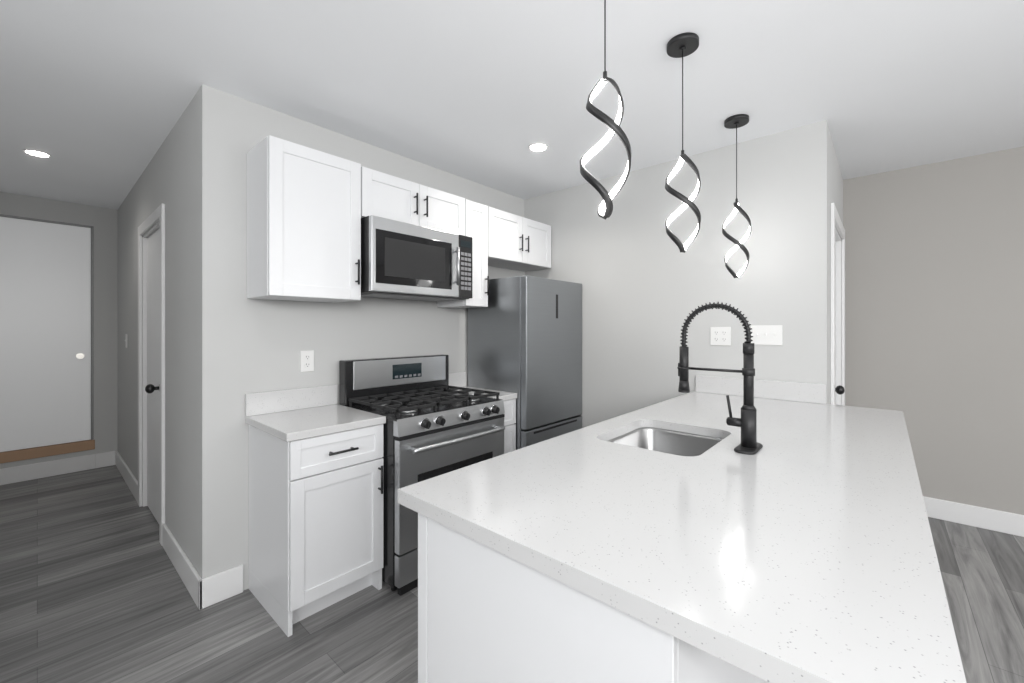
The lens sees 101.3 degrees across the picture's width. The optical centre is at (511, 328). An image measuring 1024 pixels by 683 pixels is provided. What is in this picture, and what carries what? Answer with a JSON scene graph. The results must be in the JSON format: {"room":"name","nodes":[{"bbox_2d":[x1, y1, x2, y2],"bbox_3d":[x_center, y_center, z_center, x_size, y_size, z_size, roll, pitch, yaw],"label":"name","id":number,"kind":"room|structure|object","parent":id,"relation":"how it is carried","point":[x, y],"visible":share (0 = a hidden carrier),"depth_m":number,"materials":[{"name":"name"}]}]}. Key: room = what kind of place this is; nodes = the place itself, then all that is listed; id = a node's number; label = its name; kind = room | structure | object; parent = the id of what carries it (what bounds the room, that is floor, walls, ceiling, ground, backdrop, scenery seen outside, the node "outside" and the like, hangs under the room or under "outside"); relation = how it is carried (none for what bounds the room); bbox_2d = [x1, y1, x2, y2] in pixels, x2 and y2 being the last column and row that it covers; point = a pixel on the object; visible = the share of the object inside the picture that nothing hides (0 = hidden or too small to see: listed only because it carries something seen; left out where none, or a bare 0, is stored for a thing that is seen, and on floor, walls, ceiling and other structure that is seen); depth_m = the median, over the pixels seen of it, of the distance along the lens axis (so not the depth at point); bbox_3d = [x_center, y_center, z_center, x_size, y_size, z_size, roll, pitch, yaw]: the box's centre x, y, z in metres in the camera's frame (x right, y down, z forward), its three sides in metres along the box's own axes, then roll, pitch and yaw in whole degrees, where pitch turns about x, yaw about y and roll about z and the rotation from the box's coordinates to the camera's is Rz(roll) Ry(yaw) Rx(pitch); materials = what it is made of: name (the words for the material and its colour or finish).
{"room":"kitchen","nodes":[
{"label":"kitchen","id":0,"kind":"room"},
{"bbox_2d":[0,192,117,468],"bbox_3d":[-4.817,0.080,2.946,0.120,2.440,3.230,0,0,41],"label":"wall","id":1,"kind":"structure","parent":0,"point":[103,221],"depth_m":3.94,"materials":[{"name":"grey paint"}]},
{"bbox_2d":[0,217,90,451],"bbox_3d":[-4.210,0.047,3.561,0.065,1.962,0.903,0,0,41],"label":"door","id":2,"kind":"structure","parent":1,"relation":"in","point":[45,333],"depth_m":3.68,"materials":[{"name":"white wood"}]},
{"bbox_2d":[0,214,94,463],"bbox_3d":[-4.241,0.084,3.588,0.132,2.072,0.955,0,0,41],"label":"door frame","id":3,"kind":"structure","parent":1,"relation":"attached to","point":[37,452],"depth_m":3.79,"materials":[{"name":"grey wood"}]},
{"bbox_2d":[0,451,111,484],"bbox_3d":[-4.796,1.232,2.868,0.016,0.135,3.080,0,0,41],"label":"baseboard","id":4,"kind":"structure","parent":1,"relation":"attached to","point":[16,474],"depth_m":3.71,"materials":[{"name":"white"}]},
{"bbox_2d":[118,94,195,568],"bbox_3d":[-2.618,0.080,3.077,3.000,2.440,0.120,0,0,41],"label":"wall","id":5,"kind":"structure","parent":0,"point":[167,177],"depth_m":2.37,"materials":[{"name":"grey paint"}]},
{"bbox_2d":[112,450,137,502],"bbox_3d":[-3.260,1.232,3.552,1.330,0.135,0.019,0,0,41],"label":"baseboard","id":6,"kind":"structure","parent":5,"relation":"attached to","point":[117,460],"depth_m":3.53,"materials":[{"name":"white wood"}]},
{"bbox_2d":[138,203,164,545],"bbox_3d":[-2.384,0.275,2.859,0.900,2.050,0.138,0,0,41],"label":"door frame","id":7,"kind":"structure","parent":5,"relation":"attached to","point":[152,219],"depth_m":3.06,"materials":[{"name":"white wood"}]},
{"bbox_2d":[145,229,158,522],"bbox_3d":[-2.423,0.315,2.816,0.726,1.955,0.133,0,0,41],"label":"hall door","id":8,"kind":"structure","parent":5,"relation":"in","point":[152,388],"depth_m":2.90,"materials":[{"name":"white wood"}]},
{"bbox_2d":[162,523,207,609],"bbox_3d":[-1.762,1.232,2.229,0.866,0.135,0.016,0,0,41],"label":"baseboard","id":9,"kind":"structure","parent":5,"relation":"attached to","point":[197,587],"depth_m":2.11,"materials":[{"name":"white wood"}]},
{"bbox_2d":[196,84,523,590],"bbox_3d":[-0.673,0.080,2.922,0.120,2.440,2.465,0,0,41],"label":"wall","id":10,"kind":"structure","parent":0,"point":[244,345],"depth_m":2.09,"materials":[{"name":"grey paint"}]},
{"bbox_2d":[247,135,360,302],"bbox_3d":[-1.048,-0.513,2.149,0.338,0.726,0.447,0,0,41],"label":"upper cabinet","id":11,"kind":"object","parent":10,"relation":"attached to","point":[303,223],"visible":1,"depth_m":2.03,"materials":[{"name":"white paint"}]},
{"bbox_2d":[300,350,313,371],"bbox_3d":[-1.127,0.178,2.312,0.008,0.116,0.072,0,0,41],"label":"outlet","id":12,"kind":"object","parent":10,"relation":"attached to","point":[307,361],"visible":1,"depth_m":2.31,"materials":[{"name":"white plastic"}]},
{"bbox_2d":[361,166,464,235],"bbox_3d":[-0.653,-0.732,2.595,0.338,0.268,0.736,0,0,41],"label":"upper cabinet","id":13,"kind":"object","parent":10,"relation":"attached to","point":[387,196],"visible":0.62,"depth_m":2.46,"materials":[{"name":"white paint"}]},
{"bbox_2d":[361,215,471,300],"bbox_3d":[-0.619,-0.392,2.565,0.430,0.405,0.718,0,0,41],"label":"microwave","id":14,"kind":"object","parent":13,"relation":"attached to","point":[403,260],"visible":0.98,"depth_m":2.39,"materials":[{"name":"silver metal"}]},
{"bbox_2d":[437,199,488,307],"bbox_3d":[-0.337,-0.507,2.953,0.338,0.710,0.210,0,0,41],"label":"upper cabinet","id":15,"kind":"object","parent":10,"relation":"attached to","point":[476,221],"visible":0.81,"depth_m":2.88,"materials":[{"name":"white paint"}]},
{"bbox_2d":[488,207,550,270],"bbox_3d":[-0.018,-0.682,3.313,0.338,0.355,0.745,0,0,41],"label":"upper cabinet","id":16,"kind":"object","parent":10,"relation":"attached to","point":[517,242],"visible":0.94,"depth_m":3.20,"materials":[{"name":"white paint"}]},
{"bbox_2d":[0,465,1023,682],"bbox_3d":[-0.218,1.350,1.188,9.340,0.100,6.930,0,0,41],"label":"floor","id":17,"kind":"structure","parent":0,"point":[93,588],"depth_m":1.91,"materials":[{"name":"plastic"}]},
{"bbox_2d":[249,424,382,636],"bbox_3d":[-0.963,0.885,2.083,0.553,0.829,0.443,0,0,41],"label":"base cabinet","id":18,"kind":"object","parent":17,"relation":"on","point":[316,524],"visible":0.96,"depth_m":1.91,"materials":[{"name":"white paint"}]},
{"bbox_2d":[245,385,385,441],"bbox_3d":[-0.976,0.397,2.087,0.528,0.147,0.464,0,0,41],"label":"countertop","id":19,"kind":"structure","parent":18,"relation":"on","point":[287,415],"depth_m":2.10,"materials":[{"name":"white stone"}]},
{"bbox_2d":[339,354,504,595],"bbox_3d":[-0.496,0.741,2.481,0.670,1.118,0.760,0,0,41],"label":"range","id":20,"kind":"object","parent":17,"relation":"on","point":[435,424],"visible":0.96,"depth_m":2.28,"materials":[{"name":"silver metal"}]},
{"bbox_2d":[503,399,515,453],"bbox_3d":[-0.243,0.885,2.924,0.518,0.829,0.235,0,0,41],"label":"base cabinet","id":21,"kind":"object","parent":17,"relation":"on","point":[510,427],"visible":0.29,"depth_m":2.80,"materials":[{"name":"white paint"}]},
{"bbox_2d":[449,371,516,400],"bbox_3d":[-0.239,0.397,2.920,0.528,0.147,0.238,0,0,41],"label":"countertop","id":22,"kind":"structure","parent":21,"relation":"on","point":[457,379],"depth_m":3.06,"materials":[{"name":"white stone"}]},
{"bbox_2d":[468,275,581,449],"bbox_3d":[0.110,0.472,3.237,0.576,1.655,0.695,0,0,41],"label":"fridge","id":23,"kind":"object","parent":17,"relation":"on","point":[525,338],"visible":0.67,"depth_m":2.97,"materials":[{"name":"silver metal"}]},
{"bbox_2d":[418,513,768,682],"bbox_3d":[0.211,0.873,1.077,0.639,0.854,0.628,0,0,41],"label":"base cabinet","id":24,"kind":"object","parent":17,"relation":"on","point":[486,614],"visible":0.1,"depth_m":0.81,"materials":[{"name":"white paint"}]},
{"bbox_2d":[398,375,966,682],"bbox_3d":[0.826,0.373,1.581,1.002,0.143,2.243,0,0,41],"label":"countertop","id":25,"kind":"structure","parent":24,"relation":"on","point":[798,547],"depth_m":0.87,"materials":[{"name":"white stone"}]},
{"bbox_2d":[608,427,722,455],"bbox_3d":[0.591,0.594,1.623,0.419,0.295,0.509,0,0,41],"label":"sink","id":26,"kind":"object","parent":25,"relation":"in","point":[671,442],"visible":0.15,"depth_m":1.81,"materials":[{"name":"silver metal"}]},
{"bbox_2d":[677,302,762,454],"bbox_3d":[0.729,0.156,1.502,0.272,0.506,0.160,0,0,41],"label":"faucet","id":27,"kind":"object","parent":25,"relation":"on","point":[746,422],"visible":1,"depth_m":1.43,"materials":[{"name":"black metal"}]},
{"bbox_2d":[0,0,1023,209],"bbox_3d":[-0.218,-1.190,1.188,9.340,0.100,6.930,0,0,41],"label":"ceiling","id":28,"kind":"structure","parent":0,"point":[96,97],"depth_m":1.91,"materials":[{"name":"white paint"}]},
{"bbox_2d":[23,149,50,157],"bbox_3d":[-3.078,-1.136,2.723,0.124,0.007,0.124,0,0,41],"label":"recessed light","id":29,"kind":"object","parent":28,"relation":"in","point":[37,153],"visible":0.98,"depth_m":2.71,"materials":[{"name":"white"}]},
{"bbox_2d":[528,142,547,151],"bbox_3d":[0.165,-1.136,2.631,0.124,0.007,0.124,0,0,41],"label":"recessed light","id":30,"kind":"object","parent":28,"relation":"in","point":[538,147],"visible":1,"depth_m":2.62,"materials":[{"name":"white"}]},
{"bbox_2d":[580,0,630,219],"bbox_3d":[0.272,-0.730,1.228,0.151,0.818,0.139,0,0,41],"label":"pendant light","id":31,"kind":"object","parent":28,"relation":"hanging from","point":[618,131],"visible":1,"depth_m":1.22,"materials":[{"name":"black"}]},
{"bbox_2d":[665,32,700,252],"bbox_3d":[0.680,-0.721,1.675,0.141,0.836,0.151,0,0,41],"label":"pendant light","id":32,"kind":"object","parent":28,"relation":"hanging from","point":[681,45],"visible":1,"depth_m":1.66,"materials":[{"name":"black"}]},
{"bbox_2d":[722,114,750,277],"bbox_3d":[1.224,-0.707,2.289,0.137,0.864,0.152,0,0,41],"label":"pendant light","id":33,"kind":"object","parent":28,"relation":"hanging from","point":[736,121],"visible":1,"depth_m":2.28,"materials":[{"name":"black"}]},
{"bbox_2d":[524,120,828,427],"bbox_3d":[0.953,0.080,3.049,2.148,2.440,0.120,0,0,41],"label":"wall","id":34,"kind":"structure","parent":0,"point":[648,287],"depth_m":2.74,"materials":[{"name":"grey paint"}]},
{"bbox_2d":[710,327,730,345],"bbox_3d":[1.312,0.047,2.645,0.118,0.116,0.008,0,0,41],"label":"outlet","id":35,"kind":"object","parent":34,"relation":"attached to","point":[720,335],"visible":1,"depth_m":2.64,"materials":[{"name":"white plastic"}]},
{"bbox_2d":[750,325,781,344],"bbox_3d":[1.498,0.038,2.477,0.164,0.116,0.013,0,0,41],"label":"light switch","id":36,"kind":"object","parent":34,"relation":"attached to","point":[766,334],"visible":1,"depth_m":2.48,"materials":[{"name":"white plastic"}]},
{"bbox_2d":[829,130,842,403],"bbox_3d":[2.122,0.080,2.839,0.120,2.440,1.115,0,0,41],"label":"wall","id":37,"kind":"structure","parent":0,"point":[835,187],"depth_m":2.60,"materials":[{"name":"grey paint"}]},
{"bbox_2d":[830,203,844,405],"bbox_3d":[2.120,0.285,2.824,0.138,2.030,0.930,0,0,41],"label":"door frame","id":38,"kind":"structure","parent":37,"relation":"attached to","point":[838,232],"depth_m":3.07,"materials":[{"name":"white wood"}]},
{"bbox_2d":[835,241,844,404],"bbox_3d":[2.155,0.326,2.794,0.125,1.932,0.750,0,0,41],"label":"door","id":39,"kind":"structure","parent":37,"relation":"in","point":[839,389],"depth_m":3.06,"materials":[{"name":"white wood"}]},
{"bbox_2d":[843,147,1023,514],"bbox_3d":[3.966,0.080,2.032,3.952,2.440,0.120,0,0,41],"label":"wall","id":40,"kind":"structure","parent":0,"point":[934,302],"depth_m":2.85,"materials":[{"name":"grey paint"}]},
{"bbox_2d":[923,496,1023,536],"bbox_3d":[3.950,1.232,1.946,3.801,0.135,0.030,0,0,41],"label":"baseboard","id":41,"kind":"structure","parent":40,"relation":"attached to","point":[980,517],"depth_m":2.75,"materials":[{"name":"white wood"}]}
]}

